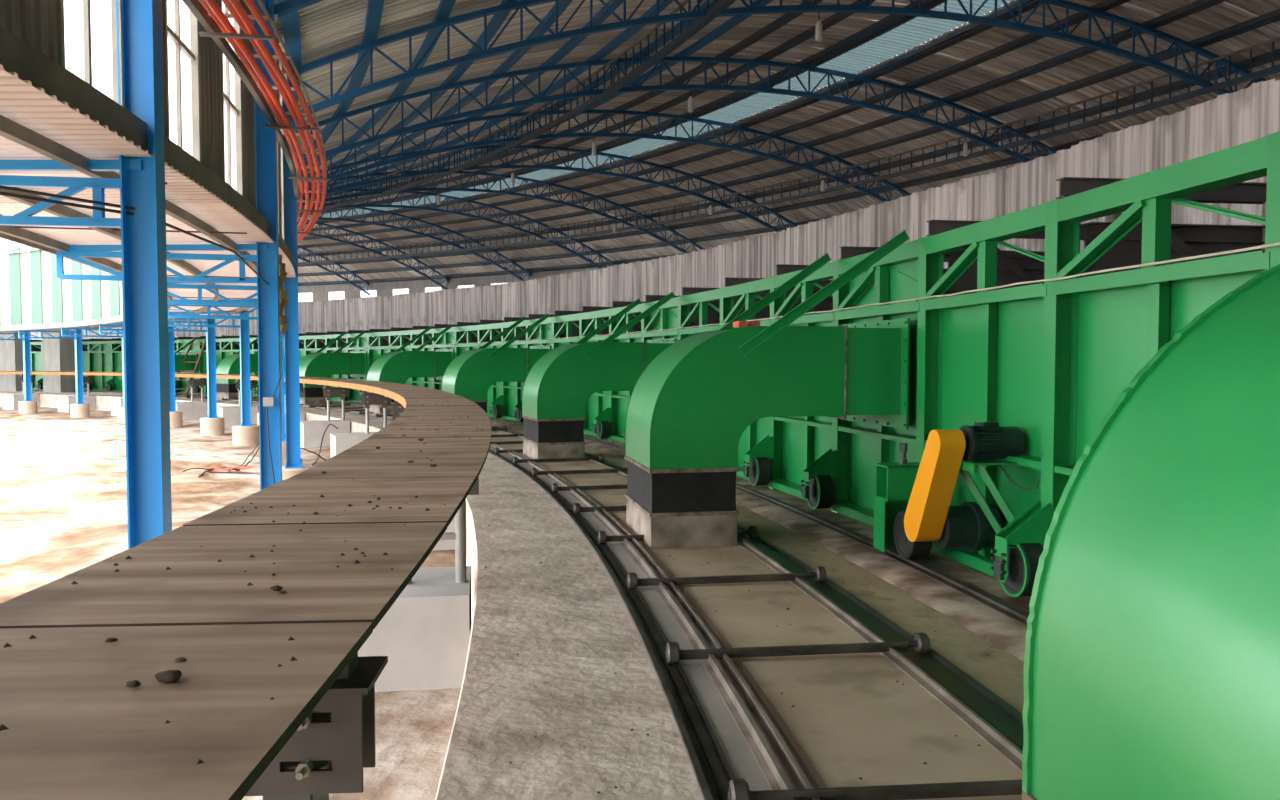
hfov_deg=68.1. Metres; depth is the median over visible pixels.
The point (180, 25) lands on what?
window
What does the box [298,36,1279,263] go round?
girder
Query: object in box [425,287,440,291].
window
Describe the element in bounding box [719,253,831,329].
channel
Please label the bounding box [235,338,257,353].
channel
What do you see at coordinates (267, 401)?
switch box
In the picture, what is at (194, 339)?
channel
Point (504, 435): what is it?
roller axle
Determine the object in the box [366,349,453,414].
duct
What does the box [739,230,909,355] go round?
channel
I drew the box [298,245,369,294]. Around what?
roof truss
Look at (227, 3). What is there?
conduit
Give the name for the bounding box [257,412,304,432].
concrete block
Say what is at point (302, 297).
window
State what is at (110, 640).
clod
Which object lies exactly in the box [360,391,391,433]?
support
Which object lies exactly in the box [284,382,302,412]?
support
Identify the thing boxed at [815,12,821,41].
lamp
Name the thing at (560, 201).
roof truss
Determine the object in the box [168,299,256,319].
truss
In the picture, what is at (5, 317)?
window
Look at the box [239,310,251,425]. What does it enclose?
steel column
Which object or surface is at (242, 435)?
pedestal
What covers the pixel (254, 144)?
window
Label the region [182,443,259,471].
cable
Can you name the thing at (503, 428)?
roller axle
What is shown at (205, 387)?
gravel drive
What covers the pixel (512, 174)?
lamp
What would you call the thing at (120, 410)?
pedestal
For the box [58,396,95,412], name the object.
concrete block
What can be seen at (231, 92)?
window
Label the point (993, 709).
rail
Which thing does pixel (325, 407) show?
roller axle
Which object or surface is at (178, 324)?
truss
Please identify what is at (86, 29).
window
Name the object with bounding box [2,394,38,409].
concrete block
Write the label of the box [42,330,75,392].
stack
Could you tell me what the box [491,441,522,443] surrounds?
roller axle
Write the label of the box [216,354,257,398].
duct
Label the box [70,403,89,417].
pedestal
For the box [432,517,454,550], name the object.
concrete block
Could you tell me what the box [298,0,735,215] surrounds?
girder
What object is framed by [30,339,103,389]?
frame
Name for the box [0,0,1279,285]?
ceiling
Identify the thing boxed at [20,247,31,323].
window
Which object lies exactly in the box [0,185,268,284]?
cable
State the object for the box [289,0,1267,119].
roof truss
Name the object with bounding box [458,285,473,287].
window
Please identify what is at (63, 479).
ground
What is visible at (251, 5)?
conduit
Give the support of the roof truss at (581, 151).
attached to the ceiling
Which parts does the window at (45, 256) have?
pane, pane, pane, pane, pane, pane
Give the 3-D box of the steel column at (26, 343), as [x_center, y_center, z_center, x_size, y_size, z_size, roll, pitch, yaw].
[-29.056,-3.319,44.854,0.260,6.750,0.300,1,3,32]
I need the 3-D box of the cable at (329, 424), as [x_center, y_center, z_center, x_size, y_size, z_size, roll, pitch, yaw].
[-8.122,1.091,24.324,0.156,0.769,4.236,0,2,-10]
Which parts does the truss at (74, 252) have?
post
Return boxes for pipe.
[274,0,277,21]
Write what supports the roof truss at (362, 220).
attached to the ceiling
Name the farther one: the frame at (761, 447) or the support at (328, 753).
the frame at (761, 447)
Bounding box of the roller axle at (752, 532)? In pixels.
[597,526,757,543]
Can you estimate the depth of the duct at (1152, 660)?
1.80 m
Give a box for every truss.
[0,159,141,227]
[0,333,23,340]
[18,329,75,338]
[56,244,267,282]
[61,326,122,336]
[99,323,169,333]
[167,279,290,305]
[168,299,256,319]
[168,311,243,327]
[168,318,206,331]
[265,0,322,17]
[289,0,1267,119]
[296,56,1055,165]
[296,145,797,231]
[297,170,704,252]
[297,219,448,289]
[298,189,615,268]
[298,203,530,280]
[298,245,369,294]
[299,109,910,201]
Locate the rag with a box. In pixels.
[279,254,287,333]
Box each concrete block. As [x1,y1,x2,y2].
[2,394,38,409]
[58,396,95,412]
[111,398,122,415]
[176,402,207,419]
[217,406,257,427]
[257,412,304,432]
[300,420,349,448]
[330,432,375,457]
[358,566,471,691]
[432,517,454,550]
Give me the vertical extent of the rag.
1.018 m
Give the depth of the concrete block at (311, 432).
26.28 m
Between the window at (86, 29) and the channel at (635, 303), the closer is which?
the window at (86, 29)
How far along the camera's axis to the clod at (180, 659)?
1.63 m
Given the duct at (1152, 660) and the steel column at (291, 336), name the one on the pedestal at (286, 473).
the steel column at (291, 336)
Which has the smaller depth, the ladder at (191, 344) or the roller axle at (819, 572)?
the roller axle at (819, 572)
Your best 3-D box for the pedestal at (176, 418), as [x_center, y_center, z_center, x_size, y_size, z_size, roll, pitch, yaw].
[-17.598,0.838,35.622,0.770,0.800,0.770,-2,3,-43]
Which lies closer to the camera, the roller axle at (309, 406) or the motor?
the motor
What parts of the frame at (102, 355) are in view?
wall panel, post, rail, wall panel, rail, wall panel, post, wall panel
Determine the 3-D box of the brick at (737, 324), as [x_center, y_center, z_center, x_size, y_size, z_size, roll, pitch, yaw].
[0.943,-0.709,8.879,0.090,0.055,0.200,0,2,-10]
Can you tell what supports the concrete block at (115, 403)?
on the ground
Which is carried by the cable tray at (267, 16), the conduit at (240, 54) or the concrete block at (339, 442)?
the conduit at (240, 54)
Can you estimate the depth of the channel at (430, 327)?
32.02 m
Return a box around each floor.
[0,392,1023,799]
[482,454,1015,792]
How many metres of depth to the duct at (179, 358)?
47.92 m
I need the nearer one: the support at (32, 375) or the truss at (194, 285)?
the truss at (194, 285)
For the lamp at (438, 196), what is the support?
hanging from the roof truss at (560, 201)
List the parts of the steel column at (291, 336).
plate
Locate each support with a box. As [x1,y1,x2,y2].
[20,374,34,393]
[83,375,91,395]
[187,377,206,401]
[235,379,256,406]
[245,652,387,799]
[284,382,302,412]
[323,385,348,420]
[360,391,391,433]
[391,400,404,417]
[408,476,478,583]
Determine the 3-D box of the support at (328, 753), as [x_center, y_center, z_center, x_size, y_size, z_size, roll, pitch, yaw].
[-0.993,1.067,2.295,0.715,1.080,0.250,0,2,-4]
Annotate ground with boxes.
[0,406,460,799]
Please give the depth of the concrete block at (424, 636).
6.85 m
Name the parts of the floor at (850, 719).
steel plate, steel plate, steel plate, steel plate, steel plate, steel plate, steel plate, steel plate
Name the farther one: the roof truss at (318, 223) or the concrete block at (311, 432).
the roof truss at (318, 223)
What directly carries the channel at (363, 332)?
attached to the frame at (391, 343)
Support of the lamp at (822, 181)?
hanging from the roof truss at (642, 114)
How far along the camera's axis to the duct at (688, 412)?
8.74 m
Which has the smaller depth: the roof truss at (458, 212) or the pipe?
the pipe
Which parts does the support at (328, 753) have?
bracket plate, leg, bracket plate, stub post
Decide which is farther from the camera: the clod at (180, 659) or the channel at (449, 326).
the channel at (449, 326)
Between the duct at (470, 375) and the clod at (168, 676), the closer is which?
the clod at (168, 676)
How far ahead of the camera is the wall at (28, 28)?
8.93 m
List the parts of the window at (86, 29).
pane, pane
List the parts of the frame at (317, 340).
wall panel, post, rail, post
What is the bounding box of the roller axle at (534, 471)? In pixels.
[531,468,626,476]
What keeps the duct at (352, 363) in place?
on the floor at (850, 719)
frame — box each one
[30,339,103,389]
[82,338,184,390]
[174,335,257,393]
[250,331,409,400]
[326,326,497,402]
[411,317,590,419]
[502,301,734,440]
[609,264,997,489]
[769,131,1279,596]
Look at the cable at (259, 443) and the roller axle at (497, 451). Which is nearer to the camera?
the roller axle at (497, 451)
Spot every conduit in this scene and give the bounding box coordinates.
[198,0,303,220]
[205,0,308,231]
[222,0,315,235]
[229,0,320,241]
[244,0,326,242]
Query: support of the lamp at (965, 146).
hanging from the roof truss at (725, 87)
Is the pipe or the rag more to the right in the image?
the rag
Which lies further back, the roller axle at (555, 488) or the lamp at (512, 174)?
the lamp at (512, 174)
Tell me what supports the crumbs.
on the walkway
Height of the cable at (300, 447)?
0.564 m
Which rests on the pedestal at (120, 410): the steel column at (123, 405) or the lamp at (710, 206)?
the steel column at (123, 405)
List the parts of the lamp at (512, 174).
lamp shade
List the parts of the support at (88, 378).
bracket plate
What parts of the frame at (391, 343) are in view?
wall panel, rail, rail, wall panel, post, rail, wall panel, rail, wall panel, post, wall panel, rail, post, rail, wall panel, post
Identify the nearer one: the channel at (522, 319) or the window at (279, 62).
the window at (279, 62)
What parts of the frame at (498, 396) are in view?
wall panel, rail, rail, wall panel, post, rail, post, wall panel, rail, post, wall panel, rail, wall panel, post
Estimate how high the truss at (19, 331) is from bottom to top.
0.485 m
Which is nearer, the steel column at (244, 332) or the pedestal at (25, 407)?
the steel column at (244, 332)
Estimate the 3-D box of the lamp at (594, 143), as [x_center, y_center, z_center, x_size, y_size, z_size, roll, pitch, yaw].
[-1.526,-8.444,31.478,0.150,0.620,0.150,-1,3,-31]
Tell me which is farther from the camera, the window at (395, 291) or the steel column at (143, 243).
the window at (395, 291)
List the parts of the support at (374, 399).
leg, bracket plate, leg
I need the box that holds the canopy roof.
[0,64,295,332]
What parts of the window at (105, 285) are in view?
frame, pane, pane, pane, pane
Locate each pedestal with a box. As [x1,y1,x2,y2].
[18,401,36,413]
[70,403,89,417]
[117,407,124,421]
[170,411,182,427]
[200,417,224,435]
[232,425,258,445]
[282,441,285,465]
[282,465,312,479]
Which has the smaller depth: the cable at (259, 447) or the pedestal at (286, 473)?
the pedestal at (286, 473)
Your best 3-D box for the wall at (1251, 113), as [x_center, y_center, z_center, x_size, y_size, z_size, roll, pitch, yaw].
[-18.949,-0.641,-1.817,54.822,4.990,130.492,0,2,0]
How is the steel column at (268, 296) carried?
on the pedestal
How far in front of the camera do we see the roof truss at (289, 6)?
11.73 m
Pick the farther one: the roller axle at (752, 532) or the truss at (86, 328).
the truss at (86, 328)
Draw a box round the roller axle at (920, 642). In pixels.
[665,633,929,664]
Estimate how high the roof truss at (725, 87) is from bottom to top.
4.329 m
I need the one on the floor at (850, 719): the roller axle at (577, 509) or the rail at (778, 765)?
the rail at (778, 765)
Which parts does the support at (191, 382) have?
bracket plate, leg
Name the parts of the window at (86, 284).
frame, pane, pane, pane, pane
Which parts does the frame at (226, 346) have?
post, wall panel, rail, post, wall panel, wall panel, post, rail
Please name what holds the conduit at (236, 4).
on the cable tray at (267, 16)
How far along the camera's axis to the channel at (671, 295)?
16.13 m
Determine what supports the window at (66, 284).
in the wall at (28, 28)
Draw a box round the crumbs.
[0,380,482,763]
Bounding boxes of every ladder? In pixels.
[175,337,205,394]
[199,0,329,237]
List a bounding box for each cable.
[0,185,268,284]
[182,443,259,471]
[198,447,259,476]
[300,447,325,460]
[312,424,337,465]
[333,242,1279,347]
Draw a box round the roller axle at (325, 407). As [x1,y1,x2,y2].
[325,407,363,409]
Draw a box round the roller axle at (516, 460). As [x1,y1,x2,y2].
[513,454,602,463]
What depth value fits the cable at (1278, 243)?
6.67 m
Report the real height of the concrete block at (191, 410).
0.950 m
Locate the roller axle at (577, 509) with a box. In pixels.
[573,503,625,513]
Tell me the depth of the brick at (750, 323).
8.81 m
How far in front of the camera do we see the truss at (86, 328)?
37.86 m
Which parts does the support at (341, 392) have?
leg, bracket plate, leg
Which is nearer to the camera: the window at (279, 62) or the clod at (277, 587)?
the clod at (277, 587)
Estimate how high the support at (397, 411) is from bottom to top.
1.080 m
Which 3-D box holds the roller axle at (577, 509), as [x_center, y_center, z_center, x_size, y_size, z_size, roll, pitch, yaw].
[0.010,1.209,10.771,1.540,0.124,0.124,-1,2,-12]
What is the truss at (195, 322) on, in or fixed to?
attached to the steel column at (210, 334)
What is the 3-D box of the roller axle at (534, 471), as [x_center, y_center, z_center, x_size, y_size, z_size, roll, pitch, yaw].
[-0.861,1.065,14.262,1.540,0.124,0.124,-1,2,-16]
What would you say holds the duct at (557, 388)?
on the floor at (850, 719)
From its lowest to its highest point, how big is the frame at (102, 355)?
2.965 m
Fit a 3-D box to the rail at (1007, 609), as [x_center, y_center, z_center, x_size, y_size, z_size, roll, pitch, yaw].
[-14.422,0.915,18.460,26.098,0.055,99.871,-1,3,-25]
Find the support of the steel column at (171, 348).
on the pedestal at (176, 418)
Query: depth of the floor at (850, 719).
5.26 m
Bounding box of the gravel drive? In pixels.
[204,380,206,393]
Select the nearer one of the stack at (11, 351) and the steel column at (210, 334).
the steel column at (210, 334)
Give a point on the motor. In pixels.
(913, 511)
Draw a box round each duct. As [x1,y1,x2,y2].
[175,353,197,372]
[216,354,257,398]
[299,351,366,405]
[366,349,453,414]
[441,345,550,413]
[522,338,675,458]
[625,318,909,548]
[1022,264,1279,799]
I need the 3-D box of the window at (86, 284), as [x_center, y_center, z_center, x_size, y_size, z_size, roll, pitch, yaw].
[-23.874,-5.197,40.971,0.985,3.580,0.100,2,3,39]
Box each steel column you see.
[22,332,31,400]
[74,330,84,403]
[116,0,171,548]
[121,327,124,406]
[168,323,176,411]
[206,319,217,417]
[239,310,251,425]
[253,0,281,489]
[280,325,285,441]
[282,85,302,468]
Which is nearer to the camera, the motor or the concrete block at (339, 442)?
the motor
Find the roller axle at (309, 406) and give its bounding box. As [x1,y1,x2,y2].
[308,404,350,407]
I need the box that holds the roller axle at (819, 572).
[626,566,825,588]
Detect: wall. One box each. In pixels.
[0,0,297,326]
[30,78,1279,344]
[298,265,613,301]
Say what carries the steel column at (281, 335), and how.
on the pedestal at (283, 443)
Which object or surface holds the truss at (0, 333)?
attached to the steel column at (26, 343)
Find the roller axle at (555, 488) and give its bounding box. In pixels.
[551,483,626,492]
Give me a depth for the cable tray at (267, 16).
9.94 m
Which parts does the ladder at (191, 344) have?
rail, rail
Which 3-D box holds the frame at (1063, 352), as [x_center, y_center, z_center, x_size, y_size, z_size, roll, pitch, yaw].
[4.579,-0.122,8.269,4.958,2.965,9.054,0,2,-6]
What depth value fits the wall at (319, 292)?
69.64 m
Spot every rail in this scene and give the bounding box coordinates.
[0,391,819,799]
[17,392,734,799]
[33,391,1022,771]
[97,391,1029,625]
[352,406,1022,750]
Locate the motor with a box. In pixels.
[873,422,1042,558]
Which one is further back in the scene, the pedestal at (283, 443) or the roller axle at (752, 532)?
the pedestal at (283, 443)
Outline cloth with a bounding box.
[206,466,252,470]
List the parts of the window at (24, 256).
pane, pane, pane, pane, pane, pane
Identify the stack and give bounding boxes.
[0,332,23,391]
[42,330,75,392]
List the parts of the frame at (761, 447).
rail, rail, wall panel, rail, post, wall panel, rail, wall panel, post, rail, post, wall panel, rail, rail, wall panel, post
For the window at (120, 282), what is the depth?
38.74 m
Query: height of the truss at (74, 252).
0.485 m
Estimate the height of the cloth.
0.086 m
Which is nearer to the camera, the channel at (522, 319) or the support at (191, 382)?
the channel at (522, 319)
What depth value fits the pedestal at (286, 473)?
16.59 m
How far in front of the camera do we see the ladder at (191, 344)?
47.17 m
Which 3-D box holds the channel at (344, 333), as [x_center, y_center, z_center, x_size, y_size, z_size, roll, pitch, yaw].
[-12.588,-2.188,38.147,1.610,1.152,0.051,-2,3,-42]
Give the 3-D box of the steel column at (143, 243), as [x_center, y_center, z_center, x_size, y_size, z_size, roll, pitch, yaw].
[-3.611,-1.759,6.877,0.300,6.750,0.260,0,2,-9]
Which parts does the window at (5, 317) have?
pane, pane, pane, pane, pane, pane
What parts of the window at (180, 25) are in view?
pane, pane, pane, pane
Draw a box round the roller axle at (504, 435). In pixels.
[491,434,522,436]
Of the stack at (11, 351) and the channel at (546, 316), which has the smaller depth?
the channel at (546, 316)
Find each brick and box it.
[733,321,747,327]
[748,321,759,325]
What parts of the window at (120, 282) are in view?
pane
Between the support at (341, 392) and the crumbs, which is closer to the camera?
the crumbs
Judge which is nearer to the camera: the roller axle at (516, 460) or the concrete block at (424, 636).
the concrete block at (424, 636)
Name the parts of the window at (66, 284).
pane, pane, pane, frame, pane, pane, pane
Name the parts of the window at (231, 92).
pane, pane, pane, pane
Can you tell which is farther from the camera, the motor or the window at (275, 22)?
the window at (275, 22)
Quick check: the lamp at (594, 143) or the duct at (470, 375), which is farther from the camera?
the lamp at (594, 143)
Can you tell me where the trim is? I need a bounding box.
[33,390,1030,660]
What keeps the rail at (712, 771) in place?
on the floor at (850, 719)
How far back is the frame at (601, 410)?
22.10 m
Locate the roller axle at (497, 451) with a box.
[494,447,522,453]
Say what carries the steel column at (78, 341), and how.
on the pedestal at (76, 410)
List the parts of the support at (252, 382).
leg, bracket plate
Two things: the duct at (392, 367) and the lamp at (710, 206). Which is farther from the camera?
the lamp at (710, 206)
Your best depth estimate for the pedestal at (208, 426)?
31.44 m
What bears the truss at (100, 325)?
attached to the steel column at (171, 348)
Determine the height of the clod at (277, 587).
0.012 m
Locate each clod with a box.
[105,638,117,642]
[126,680,140,687]
[155,670,181,682]
[175,657,186,662]
[270,585,282,590]
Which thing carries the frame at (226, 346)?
on the floor at (850, 719)
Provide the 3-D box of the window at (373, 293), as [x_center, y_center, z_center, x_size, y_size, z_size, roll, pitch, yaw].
[-20.566,-7.957,71.852,1.590,0.700,0.013,1,3,27]
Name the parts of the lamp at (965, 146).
lamp shade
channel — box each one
[175,338,196,353]
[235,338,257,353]
[315,332,345,352]
[326,331,365,359]
[396,326,431,350]
[405,324,452,359]
[479,317,525,348]
[487,313,549,358]
[575,298,640,343]
[584,292,674,357]
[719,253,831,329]
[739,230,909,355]
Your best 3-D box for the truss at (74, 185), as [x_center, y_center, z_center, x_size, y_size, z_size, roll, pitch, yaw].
[-4.770,-1.489,6.700,2.351,0.485,0.070,0,2,-9]
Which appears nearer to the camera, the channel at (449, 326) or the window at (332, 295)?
the channel at (449, 326)
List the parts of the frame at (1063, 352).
wall panel, rail, rail, rail, wall panel, post, rail, wall panel, rail, rail, wall panel, post, rail, wall panel, rail, rail, wall panel, post, rail, wall panel, rail, wall panel, post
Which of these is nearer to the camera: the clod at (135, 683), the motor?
the clod at (135, 683)
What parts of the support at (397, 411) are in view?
bracket plate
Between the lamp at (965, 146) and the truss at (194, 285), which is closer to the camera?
the truss at (194, 285)
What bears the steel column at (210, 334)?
on the pedestal at (208, 426)
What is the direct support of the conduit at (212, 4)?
on the cable tray at (267, 16)
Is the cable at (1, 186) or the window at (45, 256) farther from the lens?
the window at (45, 256)
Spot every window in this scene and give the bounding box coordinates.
[0,249,10,324]
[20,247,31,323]
[41,250,51,323]
[56,0,124,107]
[62,257,71,321]
[81,263,91,320]
[101,270,109,317]
[119,281,122,314]
[163,0,200,161]
[219,0,242,195]
[251,13,256,208]
[275,22,278,228]
[278,39,283,239]
[298,293,312,301]
[329,291,344,299]
[361,290,376,296]
[393,289,408,294]
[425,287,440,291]
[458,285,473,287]
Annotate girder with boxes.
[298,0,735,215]
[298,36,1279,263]
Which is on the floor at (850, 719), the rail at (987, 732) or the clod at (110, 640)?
the rail at (987, 732)
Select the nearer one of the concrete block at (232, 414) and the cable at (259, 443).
the cable at (259, 443)
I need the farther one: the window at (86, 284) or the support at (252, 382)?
the window at (86, 284)
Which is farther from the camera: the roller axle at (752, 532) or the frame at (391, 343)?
the frame at (391, 343)
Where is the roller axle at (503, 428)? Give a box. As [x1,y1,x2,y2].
[491,427,506,431]
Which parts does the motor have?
bearing plate, motor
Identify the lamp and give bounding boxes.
[437,191,440,204]
[511,168,514,183]
[592,142,595,154]
[688,90,692,112]
[709,201,711,214]
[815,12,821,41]
[821,176,824,190]
[963,137,967,155]
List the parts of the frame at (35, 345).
wall panel, post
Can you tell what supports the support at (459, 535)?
on the concrete block at (424, 636)
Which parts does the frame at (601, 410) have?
rail, wall panel, rail, rail, wall panel, post, rail, post, rail, post, wall panel, rail, rail, rail, wall panel, post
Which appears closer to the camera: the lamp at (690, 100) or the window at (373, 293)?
the lamp at (690, 100)
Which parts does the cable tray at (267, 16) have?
bracket arm, rail, bracket arm, rail, bracket arm, bracket arm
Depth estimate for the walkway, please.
1.89 m
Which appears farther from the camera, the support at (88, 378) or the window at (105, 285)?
the support at (88, 378)
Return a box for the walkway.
[0,371,490,799]
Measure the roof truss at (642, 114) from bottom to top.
4.329 m
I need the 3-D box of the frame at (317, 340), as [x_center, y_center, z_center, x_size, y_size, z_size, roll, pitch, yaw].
[-14.346,-1.591,44.029,4.958,2.965,9.054,-2,3,-43]
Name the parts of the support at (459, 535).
leg, bracket plate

